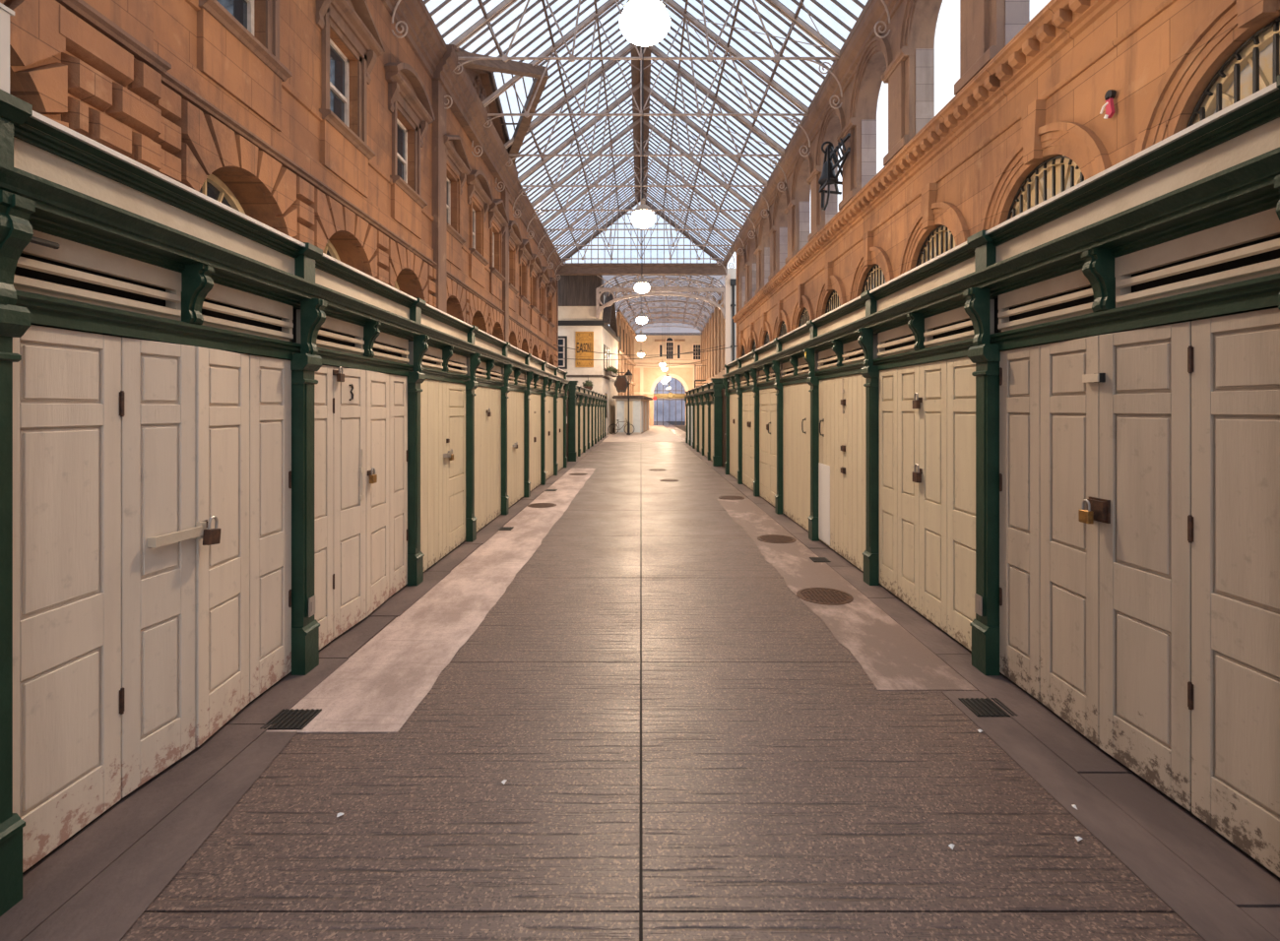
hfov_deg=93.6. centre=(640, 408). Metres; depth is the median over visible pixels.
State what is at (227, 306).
vent
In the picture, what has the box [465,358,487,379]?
vent
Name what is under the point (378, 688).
floor
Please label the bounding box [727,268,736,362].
wall
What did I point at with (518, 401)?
market stall
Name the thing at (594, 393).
market stall
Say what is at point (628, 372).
street lantern
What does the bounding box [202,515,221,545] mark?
padlock
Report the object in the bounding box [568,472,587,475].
manhole cover
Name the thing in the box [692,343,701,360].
window
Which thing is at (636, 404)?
shutter
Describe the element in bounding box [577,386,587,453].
market stall
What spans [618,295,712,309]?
truss
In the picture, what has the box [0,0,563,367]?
wall
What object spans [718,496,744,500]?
manhole cover
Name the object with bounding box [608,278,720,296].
truss
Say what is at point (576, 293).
building
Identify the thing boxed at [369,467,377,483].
padlock
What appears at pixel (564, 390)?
gate
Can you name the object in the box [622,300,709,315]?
truss
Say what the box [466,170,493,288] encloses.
window
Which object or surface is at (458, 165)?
window
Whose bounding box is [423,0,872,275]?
ceiling
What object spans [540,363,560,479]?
market stall
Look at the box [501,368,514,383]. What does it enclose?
vent
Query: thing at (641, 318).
pendant lamp
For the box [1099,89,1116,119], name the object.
figurine
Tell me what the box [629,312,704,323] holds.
truss
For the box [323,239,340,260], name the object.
window
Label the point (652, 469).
manhole cover
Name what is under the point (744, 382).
vent
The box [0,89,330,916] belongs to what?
market stall
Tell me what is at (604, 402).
market stall
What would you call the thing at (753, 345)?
window
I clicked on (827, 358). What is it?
vent
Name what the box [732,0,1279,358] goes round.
wall
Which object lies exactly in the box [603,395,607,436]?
market stall
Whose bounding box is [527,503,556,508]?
manhole cover
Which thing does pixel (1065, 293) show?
vent
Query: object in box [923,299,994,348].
vent
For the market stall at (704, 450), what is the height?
2.576 m
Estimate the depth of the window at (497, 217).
20.51 m
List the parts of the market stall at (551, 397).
door, door, cap moulding, cornice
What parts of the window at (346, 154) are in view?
pane, sash, apron panel, architrave frame, sill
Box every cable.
[553,344,737,355]
[563,344,724,360]
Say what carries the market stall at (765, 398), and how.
on the floor at (378, 688)
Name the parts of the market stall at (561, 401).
door, door, cornice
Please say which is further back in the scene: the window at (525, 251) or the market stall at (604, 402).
the market stall at (604, 402)
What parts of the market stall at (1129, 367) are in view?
steel plate, door, door, cornice, cap moulding, door, door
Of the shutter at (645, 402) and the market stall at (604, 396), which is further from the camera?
the shutter at (645, 402)
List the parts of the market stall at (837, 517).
pull handle, door, cornice, door, cap moulding, lock plate, lock plate, door, door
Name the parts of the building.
pane, sash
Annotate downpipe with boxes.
[730,278,736,361]
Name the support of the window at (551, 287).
in the wall at (124, 76)
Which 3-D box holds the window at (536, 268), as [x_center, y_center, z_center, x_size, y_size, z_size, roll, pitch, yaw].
[-4.980,-5.455,27.850,0.480,3.310,2.167,0,0,0]
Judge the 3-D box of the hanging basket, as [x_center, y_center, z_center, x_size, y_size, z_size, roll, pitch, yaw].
[-3.201,-1.528,36.413,0.726,1.057,0.683,0,0,39]
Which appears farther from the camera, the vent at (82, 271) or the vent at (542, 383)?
the vent at (542, 383)
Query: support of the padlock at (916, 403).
attached to the market stall at (921, 537)
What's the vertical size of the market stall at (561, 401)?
2.800 m
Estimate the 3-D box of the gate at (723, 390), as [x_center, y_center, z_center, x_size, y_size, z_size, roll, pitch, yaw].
[2.369,0.560,16.510,0.143,2.220,1.860,0,0,0]
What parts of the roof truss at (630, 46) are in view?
king rod, tie rod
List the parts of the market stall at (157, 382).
hook rod, door, door, cap moulding, cornice, door, door, steel plate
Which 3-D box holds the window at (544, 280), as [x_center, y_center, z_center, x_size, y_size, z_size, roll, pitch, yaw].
[-4.980,-5.485,30.300,0.480,3.370,2.040,0,0,0]
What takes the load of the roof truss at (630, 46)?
attached to the ceiling at (520, 68)
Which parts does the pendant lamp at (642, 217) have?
lamp shade, cord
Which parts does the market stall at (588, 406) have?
door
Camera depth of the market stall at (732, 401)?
14.97 m
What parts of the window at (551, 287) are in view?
architrave frame, apron panel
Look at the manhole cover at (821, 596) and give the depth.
5.42 m
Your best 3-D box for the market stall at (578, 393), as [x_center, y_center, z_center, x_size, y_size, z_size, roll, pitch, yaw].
[-3.236,0.433,20.342,2.368,2.534,1.934,0,0,0]
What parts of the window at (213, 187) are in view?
pane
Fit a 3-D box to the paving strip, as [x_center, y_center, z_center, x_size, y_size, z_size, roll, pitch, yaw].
[-1.820,1.695,1.875,0.320,0.001,2.550,0,0,0]
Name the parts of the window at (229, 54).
pane, sill, sash, architrave frame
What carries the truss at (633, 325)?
attached to the wall at (625, 332)
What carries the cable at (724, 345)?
attached to the girder
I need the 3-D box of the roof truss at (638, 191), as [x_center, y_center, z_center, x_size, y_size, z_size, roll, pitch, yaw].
[0.000,-10.013,34.610,10.022,5.252,0.145,0,0,0]
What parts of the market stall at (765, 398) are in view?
cornice, door, cap moulding, door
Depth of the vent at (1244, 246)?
2.43 m
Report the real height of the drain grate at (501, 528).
0.009 m
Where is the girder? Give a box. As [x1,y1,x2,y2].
[595,273,730,381]
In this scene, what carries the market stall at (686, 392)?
on the floor at (378, 688)
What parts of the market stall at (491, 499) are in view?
door, door, cap moulding, cornice, door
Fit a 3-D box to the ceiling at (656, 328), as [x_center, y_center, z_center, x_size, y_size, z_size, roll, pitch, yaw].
[1.822,-8.098,48.750,7.774,1.604,22.786,0,0,2]
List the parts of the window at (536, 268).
apron panel, architrave frame, sill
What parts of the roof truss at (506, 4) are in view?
joint plate, joint plate, tie rod, joint plate, joint plate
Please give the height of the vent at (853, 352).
0.238 m
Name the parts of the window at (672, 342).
pane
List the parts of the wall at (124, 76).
string moulding, band moulding, string moulding, cornice moulding, cornice moulding, pediment panel, raking moulding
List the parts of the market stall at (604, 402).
door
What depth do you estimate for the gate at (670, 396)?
60.26 m
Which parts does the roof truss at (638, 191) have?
tie rod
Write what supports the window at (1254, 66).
in the wall at (1027, 93)
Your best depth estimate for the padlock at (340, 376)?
4.35 m
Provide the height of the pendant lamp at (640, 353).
4.978 m
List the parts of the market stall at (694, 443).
door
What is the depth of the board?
4.34 m
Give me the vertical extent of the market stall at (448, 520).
2.800 m
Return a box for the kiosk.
[612,395,652,434]
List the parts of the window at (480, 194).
pane, sash, apron panel, architrave frame, sill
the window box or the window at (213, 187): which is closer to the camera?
the window at (213, 187)
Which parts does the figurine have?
hook plate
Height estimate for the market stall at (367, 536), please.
2.800 m
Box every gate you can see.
[563,389,569,461]
[653,379,685,425]
[721,387,729,468]
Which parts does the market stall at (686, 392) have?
door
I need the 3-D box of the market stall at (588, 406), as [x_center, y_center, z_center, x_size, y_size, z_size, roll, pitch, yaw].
[-3.236,0.433,24.142,2.368,2.534,1.934,0,0,0]
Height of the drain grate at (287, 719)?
0.009 m
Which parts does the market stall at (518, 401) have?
door, door, cap moulding, door, cornice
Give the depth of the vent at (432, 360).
6.36 m
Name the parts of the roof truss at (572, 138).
king rod, tie rod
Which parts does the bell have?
rope arm, frame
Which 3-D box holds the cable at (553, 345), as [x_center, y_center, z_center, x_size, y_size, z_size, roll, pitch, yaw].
[0.075,-3.245,32.802,10.339,0.744,0.033,0,0,13]
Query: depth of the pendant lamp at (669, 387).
58.99 m
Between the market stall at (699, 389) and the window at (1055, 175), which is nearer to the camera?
the window at (1055, 175)
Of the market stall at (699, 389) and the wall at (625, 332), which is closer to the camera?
the market stall at (699, 389)
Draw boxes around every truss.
[391,0,890,38]
[444,0,842,109]
[471,0,810,156]
[495,43,786,191]
[512,82,768,217]
[526,118,755,238]
[537,146,744,255]
[547,170,734,268]
[554,190,727,280]
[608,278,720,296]
[617,292,716,303]
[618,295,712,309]
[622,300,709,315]
[625,306,707,320]
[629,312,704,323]
[632,316,703,328]
[634,320,701,332]
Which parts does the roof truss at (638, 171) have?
tie rod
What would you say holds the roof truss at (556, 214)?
attached to the ceiling at (520, 68)
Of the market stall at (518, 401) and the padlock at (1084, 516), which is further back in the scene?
the market stall at (518, 401)
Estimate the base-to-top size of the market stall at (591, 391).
2.534 m
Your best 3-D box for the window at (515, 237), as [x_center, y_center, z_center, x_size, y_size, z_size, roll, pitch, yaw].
[-4.980,-5.455,22.950,0.480,3.310,2.167,0,0,0]
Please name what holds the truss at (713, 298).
attached to the ceiling at (656, 328)
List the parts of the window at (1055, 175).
pane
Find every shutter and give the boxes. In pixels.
[616,400,624,432]
[625,400,632,432]
[633,400,639,432]
[640,400,642,432]
[642,401,644,431]
[644,401,646,430]
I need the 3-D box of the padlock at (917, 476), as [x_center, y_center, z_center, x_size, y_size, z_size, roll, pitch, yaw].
[2.240,0.523,4.877,0.038,0.150,0.083,0,0,0]
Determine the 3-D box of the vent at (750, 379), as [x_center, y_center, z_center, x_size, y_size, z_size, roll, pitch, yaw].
[2.284,-0.600,12.094,0.072,0.238,0.858,0,0,0]
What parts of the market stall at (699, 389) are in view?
door, door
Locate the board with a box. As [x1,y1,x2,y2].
[0,2,14,93]
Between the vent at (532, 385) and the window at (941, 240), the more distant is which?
the vent at (532, 385)
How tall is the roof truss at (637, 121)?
5.252 m
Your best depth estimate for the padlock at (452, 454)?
6.92 m
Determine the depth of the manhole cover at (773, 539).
7.77 m
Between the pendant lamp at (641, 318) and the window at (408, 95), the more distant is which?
the pendant lamp at (641, 318)
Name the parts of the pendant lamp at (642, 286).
lamp shade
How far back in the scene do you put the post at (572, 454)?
19.14 m
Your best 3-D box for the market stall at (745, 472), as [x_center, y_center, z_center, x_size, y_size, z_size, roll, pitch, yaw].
[3.286,0.261,12.647,2.368,2.878,1.964,0,0,0]
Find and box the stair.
[694,364,705,387]
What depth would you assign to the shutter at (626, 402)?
40.09 m
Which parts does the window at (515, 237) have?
architrave frame, apron panel, sill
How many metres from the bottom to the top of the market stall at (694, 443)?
2.576 m
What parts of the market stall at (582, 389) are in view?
door, door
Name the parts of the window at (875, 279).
pane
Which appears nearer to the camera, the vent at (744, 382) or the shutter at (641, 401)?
the vent at (744, 382)
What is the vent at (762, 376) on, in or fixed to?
attached to the market stall at (765, 398)
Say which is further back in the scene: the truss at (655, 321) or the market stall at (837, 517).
the truss at (655, 321)
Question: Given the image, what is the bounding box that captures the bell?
[818,132,850,210]
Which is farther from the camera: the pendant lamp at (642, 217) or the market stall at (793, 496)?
the pendant lamp at (642, 217)
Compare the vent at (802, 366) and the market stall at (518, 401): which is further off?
the market stall at (518, 401)
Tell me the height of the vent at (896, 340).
0.238 m
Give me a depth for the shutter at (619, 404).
40.14 m
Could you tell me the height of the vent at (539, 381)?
0.231 m
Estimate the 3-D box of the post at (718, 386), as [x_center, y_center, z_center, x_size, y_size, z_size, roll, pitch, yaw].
[2.270,0.410,17.590,0.420,2.580,0.280,0,0,0]
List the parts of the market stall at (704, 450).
door, door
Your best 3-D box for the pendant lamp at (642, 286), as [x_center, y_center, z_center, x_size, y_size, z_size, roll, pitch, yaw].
[0.040,-8.236,20.400,0.540,8.628,0.540,0,0,0]
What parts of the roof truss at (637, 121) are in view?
king rod, tie rod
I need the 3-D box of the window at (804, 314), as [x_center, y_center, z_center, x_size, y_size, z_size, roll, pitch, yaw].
[5.295,-1.208,19.100,0.150,4.015,1.790,0,0,0]
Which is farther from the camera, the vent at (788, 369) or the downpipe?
the downpipe
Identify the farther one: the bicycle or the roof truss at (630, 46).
the bicycle
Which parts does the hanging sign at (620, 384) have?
raised panel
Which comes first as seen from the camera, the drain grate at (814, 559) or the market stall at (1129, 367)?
the market stall at (1129, 367)
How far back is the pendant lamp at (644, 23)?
6.25 m
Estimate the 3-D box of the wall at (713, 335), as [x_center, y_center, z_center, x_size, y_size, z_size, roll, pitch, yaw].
[5.703,-2.850,49.202,0.247,9.100,22.417,0,0,2]
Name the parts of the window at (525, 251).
apron panel, architrave frame, sill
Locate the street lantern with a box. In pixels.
[624,369,632,435]
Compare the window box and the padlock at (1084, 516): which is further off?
the window box
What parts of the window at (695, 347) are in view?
pane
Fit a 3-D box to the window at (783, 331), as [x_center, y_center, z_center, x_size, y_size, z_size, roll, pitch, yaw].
[5.295,-1.208,21.930,0.150,4.015,1.790,0,0,0]
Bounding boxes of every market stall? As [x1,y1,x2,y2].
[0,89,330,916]
[296,253,431,651]
[408,303,482,572]
[465,328,512,532]
[501,344,534,508]
[523,355,549,491]
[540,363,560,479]
[553,368,569,471]
[563,384,582,456]
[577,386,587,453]
[582,388,591,449]
[587,389,595,447]
[591,391,598,444]
[594,392,600,442]
[597,393,603,440]
[599,394,605,438]
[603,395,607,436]
[684,390,691,443]
[687,389,695,446]
[690,387,699,448]
[695,385,703,452]
[699,384,710,456]
[704,381,729,461]
[722,359,742,479]
[733,352,759,491]
[749,340,782,507]
[770,323,818,531]
[802,296,878,573]
[855,241,994,652]
[959,74,1279,880]
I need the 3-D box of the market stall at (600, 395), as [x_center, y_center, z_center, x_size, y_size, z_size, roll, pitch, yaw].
[-3.236,0.433,31.742,2.368,2.534,1.934,0,0,0]
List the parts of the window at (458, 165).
pane, sash, architrave frame, apron panel, sill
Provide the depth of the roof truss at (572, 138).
23.27 m
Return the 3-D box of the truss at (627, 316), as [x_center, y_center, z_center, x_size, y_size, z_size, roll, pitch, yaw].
[2.123,-7.879,49.800,6.818,1.172,0.050,0,0,0]
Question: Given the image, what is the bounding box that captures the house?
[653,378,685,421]
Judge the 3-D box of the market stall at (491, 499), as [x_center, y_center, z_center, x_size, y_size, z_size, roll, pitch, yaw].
[-3.236,0.300,8.722,2.368,2.800,1.934,0,0,0]
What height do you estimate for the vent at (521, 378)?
0.231 m
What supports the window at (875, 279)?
in the wall at (1027, 93)
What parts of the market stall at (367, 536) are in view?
door, door, cap moulding, cornice, door, door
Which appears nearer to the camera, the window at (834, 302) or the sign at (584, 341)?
the window at (834, 302)
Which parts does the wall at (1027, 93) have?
archivolt moulding, archivolt moulding, impost moulding, archivolt moulding, archivolt moulding, impost moulding, archivolt moulding, archivolt moulding, impost moulding, archivolt moulding, archivolt moulding, impost moulding, archivolt moulding, archivolt moulding, impost moulding, eave moulding, archivolt moulding, archivolt moulding, impost moulding, archivolt moulding, archivolt moulding, impost moulding, archivolt moulding, dentil moulding, cornice moulding, archivolt moulding, archivolt moulding, archivolt moulding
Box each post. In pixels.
[568,381,578,461]
[710,378,724,466]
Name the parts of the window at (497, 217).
sash, architrave frame, apron panel, sill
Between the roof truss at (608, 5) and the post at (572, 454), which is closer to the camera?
the roof truss at (608, 5)
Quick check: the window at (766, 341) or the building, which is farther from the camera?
the building
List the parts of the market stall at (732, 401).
cornice, cap moulding, door, door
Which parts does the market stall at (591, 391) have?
door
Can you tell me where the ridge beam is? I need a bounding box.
[630,42,651,202]
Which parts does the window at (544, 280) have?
architrave frame, apron panel, sill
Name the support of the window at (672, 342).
in the wall at (647, 376)
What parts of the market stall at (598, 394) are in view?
door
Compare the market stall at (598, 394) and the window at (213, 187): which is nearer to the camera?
the window at (213, 187)
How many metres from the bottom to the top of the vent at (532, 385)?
0.231 m
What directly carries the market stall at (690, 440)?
on the floor at (378, 688)
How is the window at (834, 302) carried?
in the wall at (1027, 93)
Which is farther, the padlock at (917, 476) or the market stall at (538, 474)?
the market stall at (538, 474)
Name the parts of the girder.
post, post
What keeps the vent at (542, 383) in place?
attached to the market stall at (551, 397)
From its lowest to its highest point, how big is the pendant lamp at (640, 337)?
8.628 m
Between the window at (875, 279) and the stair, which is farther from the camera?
the stair
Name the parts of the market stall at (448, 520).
door, door, cap moulding, cornice, door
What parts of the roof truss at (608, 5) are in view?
joint plate, king rod, tie rod, joint plate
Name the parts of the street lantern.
post, lantern frame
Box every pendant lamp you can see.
[619,0,670,46]
[630,46,655,228]
[634,274,649,293]
[636,311,647,323]
[636,330,645,341]
[637,349,644,357]
[663,373,670,381]
[667,323,670,388]
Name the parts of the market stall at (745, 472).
cornice, door, cap moulding, door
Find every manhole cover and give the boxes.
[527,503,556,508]
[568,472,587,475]
[648,468,666,470]
[659,479,678,481]
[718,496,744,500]
[757,534,796,543]
[796,587,853,605]
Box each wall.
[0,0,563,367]
[615,309,636,395]
[634,332,702,425]
[701,292,724,384]
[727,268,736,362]
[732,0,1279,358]
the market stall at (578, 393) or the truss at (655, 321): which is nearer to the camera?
the market stall at (578, 393)
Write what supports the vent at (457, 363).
attached to the market stall at (448, 520)
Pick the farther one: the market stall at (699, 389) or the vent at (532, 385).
the market stall at (699, 389)
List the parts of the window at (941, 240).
pane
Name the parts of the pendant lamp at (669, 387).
cord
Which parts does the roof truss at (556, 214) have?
tie rod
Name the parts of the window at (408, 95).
pane, sash, architrave frame, apron panel, sill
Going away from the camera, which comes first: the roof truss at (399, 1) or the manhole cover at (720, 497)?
the manhole cover at (720, 497)
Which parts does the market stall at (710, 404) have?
door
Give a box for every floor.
[0,425,1279,940]
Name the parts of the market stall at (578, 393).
door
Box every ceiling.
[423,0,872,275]
[602,275,724,335]
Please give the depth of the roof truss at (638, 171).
31.75 m
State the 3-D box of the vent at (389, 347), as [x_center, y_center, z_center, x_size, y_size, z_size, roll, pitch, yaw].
[-2.234,-0.537,5.303,0.072,0.231,0.843,0,0,0]
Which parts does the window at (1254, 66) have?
pane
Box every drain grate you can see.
[259,708,321,729]
[498,526,513,530]
[809,557,831,562]
[958,698,1017,716]
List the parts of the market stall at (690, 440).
door, door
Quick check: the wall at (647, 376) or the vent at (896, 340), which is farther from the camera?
the wall at (647, 376)
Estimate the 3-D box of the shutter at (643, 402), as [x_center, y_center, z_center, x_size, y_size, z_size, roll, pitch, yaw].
[0.211,0.550,42.707,0.060,2.100,1.300,0,0,4]
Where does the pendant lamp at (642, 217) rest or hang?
hanging from the ceiling at (520, 68)
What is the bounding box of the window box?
[606,365,619,377]
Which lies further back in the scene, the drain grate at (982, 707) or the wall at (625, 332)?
the wall at (625, 332)
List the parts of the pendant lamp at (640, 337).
lamp shade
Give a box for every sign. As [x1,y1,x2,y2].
[575,331,593,367]
[614,372,628,392]
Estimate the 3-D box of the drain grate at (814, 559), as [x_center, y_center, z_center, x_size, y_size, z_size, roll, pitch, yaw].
[2.000,1.692,6.720,0.180,0.009,0.200,0,0,0]
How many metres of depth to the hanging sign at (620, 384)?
41.44 m
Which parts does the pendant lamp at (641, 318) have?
lamp shade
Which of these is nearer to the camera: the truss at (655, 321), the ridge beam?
the ridge beam
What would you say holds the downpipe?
attached to the wall at (733, 272)
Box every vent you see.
[13,229,181,320]
[201,282,293,342]
[296,309,364,355]
[373,331,409,364]
[408,341,443,371]
[448,353,466,375]
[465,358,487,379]
[490,365,502,382]
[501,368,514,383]
[517,373,524,385]
[523,375,534,387]
[536,379,541,389]
[540,379,548,390]
[741,376,747,386]
[749,371,759,384]
[758,370,766,383]
[768,364,782,381]
[781,361,793,378]
[797,353,818,375]
[817,348,836,371]
[842,334,878,365]
[877,323,914,358]
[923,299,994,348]
[997,268,1093,332]
[1114,207,1279,308]
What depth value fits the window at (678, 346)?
59.95 m
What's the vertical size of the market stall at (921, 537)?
2.878 m
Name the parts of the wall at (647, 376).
string moulding, archivolt moulding, cornice moulding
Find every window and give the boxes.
[196,0,292,131]
[199,173,245,214]
[316,0,384,197]
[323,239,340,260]
[384,63,435,239]
[444,134,471,269]
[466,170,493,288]
[487,198,509,301]
[508,220,522,312]
[517,239,533,320]
[529,254,542,328]
[538,266,550,334]
[546,277,556,340]
[658,343,662,358]
[664,337,674,360]
[676,343,681,359]
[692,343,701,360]
[751,339,756,350]
[764,331,769,344]
[778,321,786,337]
[798,308,809,326]
[825,290,840,314]
[861,264,885,293]
[915,225,956,266]
[1006,155,1085,220]
[1186,16,1279,127]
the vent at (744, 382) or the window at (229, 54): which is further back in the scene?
the vent at (744, 382)
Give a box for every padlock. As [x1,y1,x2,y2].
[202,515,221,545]
[336,366,344,382]
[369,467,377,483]
[448,448,453,460]
[912,392,920,408]
[912,463,921,482]
[1078,499,1093,523]
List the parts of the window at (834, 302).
fanlight frame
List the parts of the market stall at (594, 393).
door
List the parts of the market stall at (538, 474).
door, door, cap moulding, cornice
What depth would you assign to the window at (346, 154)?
10.19 m
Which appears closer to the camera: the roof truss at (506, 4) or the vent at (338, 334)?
the vent at (338, 334)
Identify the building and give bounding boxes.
[558,275,620,435]
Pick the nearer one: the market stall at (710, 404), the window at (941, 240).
the window at (941, 240)
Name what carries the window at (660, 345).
in the wall at (647, 376)
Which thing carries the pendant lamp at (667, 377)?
hanging from the ceiling at (656, 328)
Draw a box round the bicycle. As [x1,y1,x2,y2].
[608,418,634,434]
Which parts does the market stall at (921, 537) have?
door, door, cornice, cap moulding, door, door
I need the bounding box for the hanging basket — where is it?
[582,375,593,389]
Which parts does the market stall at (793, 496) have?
door, cornice, cap moulding, door, door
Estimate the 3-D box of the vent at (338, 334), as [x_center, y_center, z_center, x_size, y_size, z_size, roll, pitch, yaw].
[-2.234,-0.537,4.377,0.072,0.231,0.843,0,0,0]
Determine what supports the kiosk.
on the floor at (378, 688)
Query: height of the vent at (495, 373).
0.231 m
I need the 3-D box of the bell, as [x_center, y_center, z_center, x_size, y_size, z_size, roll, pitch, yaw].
[4.949,-6.051,15.150,0.708,1.738,1.534,0,0,0]
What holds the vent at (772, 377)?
attached to the market stall at (765, 398)

